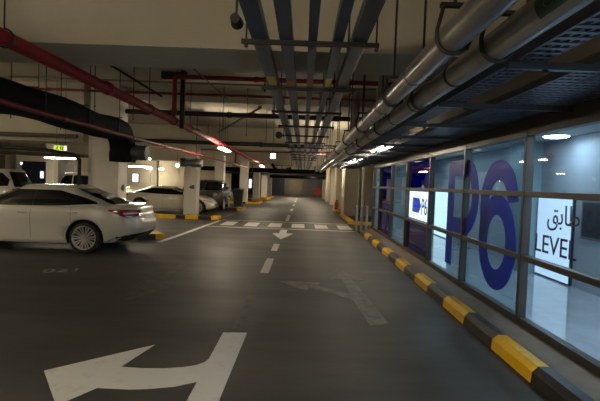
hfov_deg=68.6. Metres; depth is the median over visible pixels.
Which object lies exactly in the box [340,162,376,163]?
bracket
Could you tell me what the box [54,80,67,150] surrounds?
exit sign
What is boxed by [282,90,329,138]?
hanger
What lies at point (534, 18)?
insulated pipe
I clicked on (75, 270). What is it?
road marking
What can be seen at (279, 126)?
hanger
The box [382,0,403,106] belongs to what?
hanger
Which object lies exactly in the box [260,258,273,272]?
road marking
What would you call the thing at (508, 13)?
hanger
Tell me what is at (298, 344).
floor
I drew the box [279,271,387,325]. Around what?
arrow marking
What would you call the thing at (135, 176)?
lit window
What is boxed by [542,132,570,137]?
ceiling lamp
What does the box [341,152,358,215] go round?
wall pier
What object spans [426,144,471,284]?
window
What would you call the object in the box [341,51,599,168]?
cable tray
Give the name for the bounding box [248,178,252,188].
lit window
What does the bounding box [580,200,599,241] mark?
picture
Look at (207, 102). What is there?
ceiling beam
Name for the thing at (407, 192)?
window
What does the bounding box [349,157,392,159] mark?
bracket
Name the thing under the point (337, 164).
bracket
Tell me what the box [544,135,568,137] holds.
diffuser
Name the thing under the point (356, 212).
bollard
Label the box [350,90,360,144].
hanger
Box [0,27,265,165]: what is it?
pipe
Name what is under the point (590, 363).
window
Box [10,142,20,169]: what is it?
concrete column
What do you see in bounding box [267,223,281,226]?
road marking
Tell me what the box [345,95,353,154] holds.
hanger
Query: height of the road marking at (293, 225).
0.004 m
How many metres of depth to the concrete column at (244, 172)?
34.00 m
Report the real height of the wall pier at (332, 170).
3.550 m
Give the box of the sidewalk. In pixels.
[366,229,599,400]
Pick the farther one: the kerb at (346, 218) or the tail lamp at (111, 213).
the kerb at (346, 218)
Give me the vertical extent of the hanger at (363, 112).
1.814 m
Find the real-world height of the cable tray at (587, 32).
0.064 m
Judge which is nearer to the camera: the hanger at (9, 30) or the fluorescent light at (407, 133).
the hanger at (9, 30)
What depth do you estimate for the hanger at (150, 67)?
8.85 m
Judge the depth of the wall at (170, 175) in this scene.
50.04 m
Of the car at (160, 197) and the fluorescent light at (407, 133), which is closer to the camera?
the fluorescent light at (407, 133)
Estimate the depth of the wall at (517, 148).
8.37 m
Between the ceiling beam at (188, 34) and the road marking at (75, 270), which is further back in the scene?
the road marking at (75, 270)
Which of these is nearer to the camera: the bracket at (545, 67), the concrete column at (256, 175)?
the bracket at (545, 67)
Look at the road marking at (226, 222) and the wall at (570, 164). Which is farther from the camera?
the road marking at (226, 222)
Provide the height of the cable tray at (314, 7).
0.103 m
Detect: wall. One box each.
[0,155,4,167]
[5,155,231,189]
[22,161,74,183]
[231,171,322,196]
[374,0,599,166]
[374,163,422,228]
[425,132,599,296]
[509,141,543,272]
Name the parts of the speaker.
stem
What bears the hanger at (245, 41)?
hanging from the ceiling at (18, 69)
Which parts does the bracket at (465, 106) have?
arm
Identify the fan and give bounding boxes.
[180,116,202,167]
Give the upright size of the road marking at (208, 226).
0.004 m
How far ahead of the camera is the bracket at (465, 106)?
4.25 m
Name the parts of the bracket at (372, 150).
arm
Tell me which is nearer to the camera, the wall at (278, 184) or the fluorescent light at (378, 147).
the fluorescent light at (378, 147)
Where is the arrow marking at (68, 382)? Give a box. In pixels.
[44,332,246,400]
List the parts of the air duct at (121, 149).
hanging rod, hanging rod, hanging rod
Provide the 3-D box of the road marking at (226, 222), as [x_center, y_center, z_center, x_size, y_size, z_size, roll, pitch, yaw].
[-2.790,0.903,17.390,0.500,0.004,1.550,2,2,0]
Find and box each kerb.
[128,231,163,240]
[155,214,220,219]
[210,207,244,210]
[230,201,262,203]
[231,198,270,200]
[248,196,274,197]
[339,213,354,223]
[360,230,594,400]
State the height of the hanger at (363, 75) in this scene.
1.857 m
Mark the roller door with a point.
(295, 188)
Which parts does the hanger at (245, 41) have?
threaded rod, threaded rod, threaded rod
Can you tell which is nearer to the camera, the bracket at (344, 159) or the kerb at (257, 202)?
the bracket at (344, 159)
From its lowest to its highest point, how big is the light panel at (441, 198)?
1.500 m
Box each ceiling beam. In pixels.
[0,0,525,76]
[0,80,89,143]
[0,123,349,153]
[0,142,334,165]
[126,87,393,113]
[232,163,324,169]
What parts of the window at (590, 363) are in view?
rail, rail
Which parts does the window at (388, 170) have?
rail, pane, pane, rail, pane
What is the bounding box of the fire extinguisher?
[334,200,338,209]
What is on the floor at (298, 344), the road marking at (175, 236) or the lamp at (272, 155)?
the road marking at (175, 236)
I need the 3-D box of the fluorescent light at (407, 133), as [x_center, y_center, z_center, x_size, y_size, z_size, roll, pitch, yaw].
[1.817,-1.984,8.019,0.060,1.795,1.600,2,2,0]
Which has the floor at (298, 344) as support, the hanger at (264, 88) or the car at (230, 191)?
the car at (230, 191)
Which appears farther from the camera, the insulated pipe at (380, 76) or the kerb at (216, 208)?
the kerb at (216, 208)
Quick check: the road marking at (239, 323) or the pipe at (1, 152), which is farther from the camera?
the pipe at (1, 152)
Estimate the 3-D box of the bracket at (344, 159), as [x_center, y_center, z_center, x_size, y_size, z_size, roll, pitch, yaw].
[2.078,-1.639,14.195,1.279,0.825,0.044,2,2,0]
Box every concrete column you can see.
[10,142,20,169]
[46,143,58,183]
[62,157,70,163]
[88,84,127,199]
[151,160,158,185]
[183,146,200,214]
[214,155,225,206]
[239,161,248,201]
[253,165,260,198]
[261,175,267,196]
[267,175,271,195]
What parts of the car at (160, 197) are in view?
sill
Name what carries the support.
hanging from the ceiling at (18, 69)
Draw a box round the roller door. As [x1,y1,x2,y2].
[288,180,302,195]
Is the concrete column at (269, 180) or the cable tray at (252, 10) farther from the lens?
the concrete column at (269, 180)
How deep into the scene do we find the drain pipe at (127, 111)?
12.67 m
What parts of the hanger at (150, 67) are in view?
rod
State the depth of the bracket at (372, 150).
9.93 m
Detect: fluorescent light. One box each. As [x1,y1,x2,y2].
[45,157,74,158]
[218,109,230,151]
[373,77,383,151]
[388,79,409,143]
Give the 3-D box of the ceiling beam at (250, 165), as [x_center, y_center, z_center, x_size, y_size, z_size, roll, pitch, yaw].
[-15.246,-4.699,53.867,36.600,1.048,1.000,2,2,0]
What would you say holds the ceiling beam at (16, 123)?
attached to the ceiling at (18, 69)
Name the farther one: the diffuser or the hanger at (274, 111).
the hanger at (274, 111)
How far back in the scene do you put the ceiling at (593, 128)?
8.41 m
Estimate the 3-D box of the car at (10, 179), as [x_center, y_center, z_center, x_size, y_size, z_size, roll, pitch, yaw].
[-13.253,-0.418,17.688,4.705,1.869,1.994,2,2,0]
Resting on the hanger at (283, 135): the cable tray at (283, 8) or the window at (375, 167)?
the cable tray at (283, 8)
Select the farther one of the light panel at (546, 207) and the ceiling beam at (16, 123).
the ceiling beam at (16, 123)
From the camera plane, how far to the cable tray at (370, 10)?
4.46 m
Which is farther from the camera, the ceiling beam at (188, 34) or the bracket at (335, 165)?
the bracket at (335, 165)
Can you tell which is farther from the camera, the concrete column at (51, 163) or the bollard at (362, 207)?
the concrete column at (51, 163)
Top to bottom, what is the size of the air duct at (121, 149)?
2.223 m
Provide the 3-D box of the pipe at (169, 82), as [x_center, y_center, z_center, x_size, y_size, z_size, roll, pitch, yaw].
[-2.790,-3.045,11.413,11.078,0.059,0.062,2,2,0]
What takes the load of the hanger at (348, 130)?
hanging from the ceiling at (18, 69)
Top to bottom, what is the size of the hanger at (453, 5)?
1.814 m
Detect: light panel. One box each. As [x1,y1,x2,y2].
[434,192,447,237]
[535,198,575,285]
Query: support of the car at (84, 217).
on the floor at (298, 344)
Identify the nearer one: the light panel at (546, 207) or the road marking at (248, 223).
the light panel at (546, 207)
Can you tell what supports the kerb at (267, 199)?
on the floor at (298, 344)
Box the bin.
[232,188,244,207]
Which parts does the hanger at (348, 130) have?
rod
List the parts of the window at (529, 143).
rail, rail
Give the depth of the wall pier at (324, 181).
49.98 m
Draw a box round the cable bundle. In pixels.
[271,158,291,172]
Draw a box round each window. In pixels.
[39,170,44,178]
[132,173,138,182]
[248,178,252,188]
[371,165,381,232]
[378,162,394,239]
[389,158,409,248]
[403,153,435,263]
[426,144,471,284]
[459,129,535,322]
[517,112,599,376]
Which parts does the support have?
cross plate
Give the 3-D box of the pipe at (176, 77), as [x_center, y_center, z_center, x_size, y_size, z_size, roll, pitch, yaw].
[-0.175,-2.418,10.518,5.797,1.013,0.138,2,2,0]
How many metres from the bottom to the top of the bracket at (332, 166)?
0.825 m
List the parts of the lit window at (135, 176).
pane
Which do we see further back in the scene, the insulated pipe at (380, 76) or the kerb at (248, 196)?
the kerb at (248, 196)
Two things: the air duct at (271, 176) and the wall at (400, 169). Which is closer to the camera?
the wall at (400, 169)
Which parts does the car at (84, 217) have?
sill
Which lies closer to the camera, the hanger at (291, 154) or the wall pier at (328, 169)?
the hanger at (291, 154)
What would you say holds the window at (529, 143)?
in the wall at (592, 46)
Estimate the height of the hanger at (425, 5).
1.857 m
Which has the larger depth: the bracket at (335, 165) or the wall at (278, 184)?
the wall at (278, 184)
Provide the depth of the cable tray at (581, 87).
4.17 m
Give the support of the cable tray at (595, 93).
on the bracket at (372, 150)
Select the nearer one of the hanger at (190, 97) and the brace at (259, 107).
the hanger at (190, 97)
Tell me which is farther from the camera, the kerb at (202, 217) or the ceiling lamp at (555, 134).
the kerb at (202, 217)
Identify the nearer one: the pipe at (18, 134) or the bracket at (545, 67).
the bracket at (545, 67)
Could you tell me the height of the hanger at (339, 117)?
1.814 m
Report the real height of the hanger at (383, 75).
1.857 m
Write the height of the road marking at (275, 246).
0.004 m
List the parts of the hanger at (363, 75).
rod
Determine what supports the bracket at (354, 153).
attached to the wall at (592, 46)
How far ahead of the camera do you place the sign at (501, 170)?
6.09 m
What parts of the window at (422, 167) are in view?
rail, pane, rail, pane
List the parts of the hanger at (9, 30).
rod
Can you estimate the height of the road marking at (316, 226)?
0.004 m
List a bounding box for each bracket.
[332,166,360,167]
[335,165,364,166]
[337,164,369,165]
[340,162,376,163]
[344,159,383,161]
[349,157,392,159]
[354,153,403,156]
[362,124,418,152]
[371,114,437,147]
[385,103,464,140]
[405,82,504,129]
[439,48,572,111]
[506,45,599,74]
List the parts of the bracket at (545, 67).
threaded rod, arm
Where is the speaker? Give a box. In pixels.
[230,0,243,29]
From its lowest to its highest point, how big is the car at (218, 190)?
1.730 m
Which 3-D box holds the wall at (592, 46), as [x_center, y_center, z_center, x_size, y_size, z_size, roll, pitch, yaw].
[2.739,-1.583,0.022,0.200,1.918,32.200,2,2,0]
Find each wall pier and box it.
[322,180,325,198]
[325,167,329,201]
[329,168,334,204]
[333,166,341,208]
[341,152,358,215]
[357,152,373,215]
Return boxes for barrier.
[314,188,320,196]
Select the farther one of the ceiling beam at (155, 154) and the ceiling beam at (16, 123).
the ceiling beam at (155, 154)
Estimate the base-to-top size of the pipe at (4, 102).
0.100 m
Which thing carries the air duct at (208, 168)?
hanging from the ceiling at (18, 69)
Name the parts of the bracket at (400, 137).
arm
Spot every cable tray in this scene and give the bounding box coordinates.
[238,0,298,168]
[273,0,301,168]
[304,0,320,168]
[306,0,354,168]
[308,0,385,168]
[330,0,599,167]
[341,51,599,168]
[345,74,599,168]
[350,87,599,168]
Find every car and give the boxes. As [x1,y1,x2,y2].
[0,168,31,194]
[0,184,156,252]
[59,173,137,191]
[126,186,217,213]
[183,179,232,199]
[199,179,229,209]
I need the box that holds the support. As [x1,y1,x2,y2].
[161,70,186,128]
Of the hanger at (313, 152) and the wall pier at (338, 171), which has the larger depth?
the wall pier at (338, 171)
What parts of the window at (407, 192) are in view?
rail, rail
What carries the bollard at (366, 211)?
on the sidewalk
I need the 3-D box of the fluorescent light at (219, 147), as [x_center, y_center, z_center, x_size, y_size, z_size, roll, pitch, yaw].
[-2.626,-2.542,15.434,0.160,1.563,1.700,2,2,0]
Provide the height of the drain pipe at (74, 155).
2.490 m
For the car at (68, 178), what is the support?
on the floor at (298, 344)
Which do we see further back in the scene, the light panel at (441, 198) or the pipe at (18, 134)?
the light panel at (441, 198)
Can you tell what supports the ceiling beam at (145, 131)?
attached to the ceiling at (18, 69)
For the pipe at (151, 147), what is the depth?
25.89 m
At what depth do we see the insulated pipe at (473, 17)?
2.91 m
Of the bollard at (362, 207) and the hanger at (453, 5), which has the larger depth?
the bollard at (362, 207)
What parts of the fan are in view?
casing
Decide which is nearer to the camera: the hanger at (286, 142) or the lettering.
the lettering
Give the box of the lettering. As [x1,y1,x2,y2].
[535,206,579,261]
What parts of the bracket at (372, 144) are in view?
arm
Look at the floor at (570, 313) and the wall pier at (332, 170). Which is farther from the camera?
the wall pier at (332, 170)
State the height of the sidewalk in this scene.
0.130 m
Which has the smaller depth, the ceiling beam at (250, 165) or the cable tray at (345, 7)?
the cable tray at (345, 7)
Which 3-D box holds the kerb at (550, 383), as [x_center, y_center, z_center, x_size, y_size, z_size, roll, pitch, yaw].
[2.107,1.408,6.768,0.160,0.150,17.151,2,2,0]
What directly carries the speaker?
hanging from the ceiling at (18, 69)
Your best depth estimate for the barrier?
56.95 m
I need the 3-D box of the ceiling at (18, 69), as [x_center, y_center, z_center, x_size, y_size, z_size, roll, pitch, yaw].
[-14.235,-4.123,22.959,39.000,0.200,78.000,2,2,0]
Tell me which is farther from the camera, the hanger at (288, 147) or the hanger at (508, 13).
the hanger at (288, 147)
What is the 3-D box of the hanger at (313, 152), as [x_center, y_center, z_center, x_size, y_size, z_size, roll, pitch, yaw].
[0.214,-2.628,18.093,1.290,1.384,0.040,2,2,0]
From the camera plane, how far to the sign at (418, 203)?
9.87 m
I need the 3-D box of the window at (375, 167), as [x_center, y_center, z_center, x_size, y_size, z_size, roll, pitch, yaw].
[2.678,-0.076,15.315,0.100,2.250,1.306,2,2,0]
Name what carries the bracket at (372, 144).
attached to the wall at (592, 46)
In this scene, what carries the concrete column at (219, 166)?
on the floor at (298, 344)
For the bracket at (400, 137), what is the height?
0.825 m
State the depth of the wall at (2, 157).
49.69 m
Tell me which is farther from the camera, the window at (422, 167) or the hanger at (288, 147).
the hanger at (288, 147)
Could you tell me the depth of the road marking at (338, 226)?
17.31 m
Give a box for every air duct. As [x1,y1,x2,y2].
[0,62,149,162]
[201,164,325,174]
[270,168,325,179]
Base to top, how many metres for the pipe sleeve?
0.335 m
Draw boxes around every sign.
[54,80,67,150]
[409,191,434,223]
[445,160,518,289]
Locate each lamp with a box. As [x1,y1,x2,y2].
[108,210,141,217]
[270,130,274,158]
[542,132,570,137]
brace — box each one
[111,66,162,96]
[194,69,227,99]
[217,106,261,133]
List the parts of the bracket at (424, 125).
arm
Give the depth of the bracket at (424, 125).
5.67 m
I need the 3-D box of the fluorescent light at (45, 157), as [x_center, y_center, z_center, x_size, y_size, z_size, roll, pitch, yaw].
[-15.232,-3.460,27.994,2.000,1.583,0.160,2,2,0]
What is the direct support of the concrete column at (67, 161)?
on the floor at (298, 344)
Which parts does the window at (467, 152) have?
rail, rail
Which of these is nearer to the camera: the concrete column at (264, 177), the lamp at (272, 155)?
the lamp at (272, 155)
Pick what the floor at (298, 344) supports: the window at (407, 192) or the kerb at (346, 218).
the kerb at (346, 218)
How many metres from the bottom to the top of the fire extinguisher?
0.600 m
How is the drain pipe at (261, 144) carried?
hanging from the ceiling at (18, 69)
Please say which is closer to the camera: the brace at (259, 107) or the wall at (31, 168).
the brace at (259, 107)
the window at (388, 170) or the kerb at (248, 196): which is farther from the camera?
the kerb at (248, 196)
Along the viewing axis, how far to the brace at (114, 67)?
9.70 m
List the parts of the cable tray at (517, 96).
rail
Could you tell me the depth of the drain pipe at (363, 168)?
23.50 m
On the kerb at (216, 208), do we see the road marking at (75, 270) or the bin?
the bin
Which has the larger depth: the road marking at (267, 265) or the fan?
the fan
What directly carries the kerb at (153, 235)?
on the floor at (298, 344)
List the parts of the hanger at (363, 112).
rod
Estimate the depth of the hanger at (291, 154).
20.09 m
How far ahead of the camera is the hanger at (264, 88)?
6.11 m
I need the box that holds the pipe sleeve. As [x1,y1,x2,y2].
[275,132,281,138]
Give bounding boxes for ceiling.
[0,62,394,157]
[435,123,599,160]
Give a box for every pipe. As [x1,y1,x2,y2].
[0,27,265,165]
[0,75,376,90]
[0,98,249,168]
[0,132,77,138]
[0,145,80,183]
[0,151,88,157]
[35,88,377,101]
[125,109,376,122]
[135,124,348,149]
[151,147,328,154]
[171,75,393,116]
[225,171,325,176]
[315,0,518,171]
[319,0,594,172]
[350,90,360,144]
[360,156,365,216]
[377,75,387,138]
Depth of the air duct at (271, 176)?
49.64 m
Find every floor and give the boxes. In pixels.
[0,194,549,400]
[392,229,599,360]
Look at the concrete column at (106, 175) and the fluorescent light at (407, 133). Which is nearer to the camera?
the fluorescent light at (407, 133)
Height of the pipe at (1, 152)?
0.280 m
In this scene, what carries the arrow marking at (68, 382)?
on the floor at (298, 344)
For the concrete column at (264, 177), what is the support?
on the floor at (298, 344)
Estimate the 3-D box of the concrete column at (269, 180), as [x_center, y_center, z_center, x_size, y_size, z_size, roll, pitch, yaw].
[-3.824,-2.174,54.884,0.600,3.250,0.600,2,2,0]
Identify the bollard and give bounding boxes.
[354,206,357,232]
[360,206,363,230]
[365,206,367,229]
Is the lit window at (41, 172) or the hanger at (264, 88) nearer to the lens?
the hanger at (264, 88)
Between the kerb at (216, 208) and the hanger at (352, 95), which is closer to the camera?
the hanger at (352, 95)
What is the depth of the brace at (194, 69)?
9.81 m
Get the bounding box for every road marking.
[43,268,77,271]
[158,220,218,242]
[208,226,354,231]
[220,221,237,224]
[235,220,347,224]
[244,222,259,225]
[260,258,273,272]
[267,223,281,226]
[271,244,279,250]
[273,230,291,238]
[291,224,303,227]
[314,225,327,228]
[336,225,351,229]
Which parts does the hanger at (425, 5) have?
rod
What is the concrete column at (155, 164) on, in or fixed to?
on the floor at (298, 344)
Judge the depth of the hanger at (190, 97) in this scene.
12.03 m
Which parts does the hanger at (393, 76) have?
rod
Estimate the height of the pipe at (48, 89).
0.083 m
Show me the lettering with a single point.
(574, 218)
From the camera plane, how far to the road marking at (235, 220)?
18.80 m
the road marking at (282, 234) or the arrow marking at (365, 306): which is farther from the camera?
the road marking at (282, 234)
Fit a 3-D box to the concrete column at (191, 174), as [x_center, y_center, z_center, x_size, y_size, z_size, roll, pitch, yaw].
[-5.174,-0.947,21.076,0.600,3.250,0.638,2,2,0]
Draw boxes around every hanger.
[0,0,13,47]
[145,67,153,113]
[187,97,193,132]
[241,16,378,52]
[261,72,353,94]
[272,101,341,116]
[278,72,334,129]
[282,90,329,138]
[285,113,324,145]
[287,113,322,149]
[289,120,320,153]
[290,128,318,156]
[334,117,342,153]
[342,79,352,145]
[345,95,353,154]
[355,75,369,132]
[356,75,365,147]
[374,75,387,135]
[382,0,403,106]
[410,0,431,110]
[435,0,471,55]
[479,10,515,63]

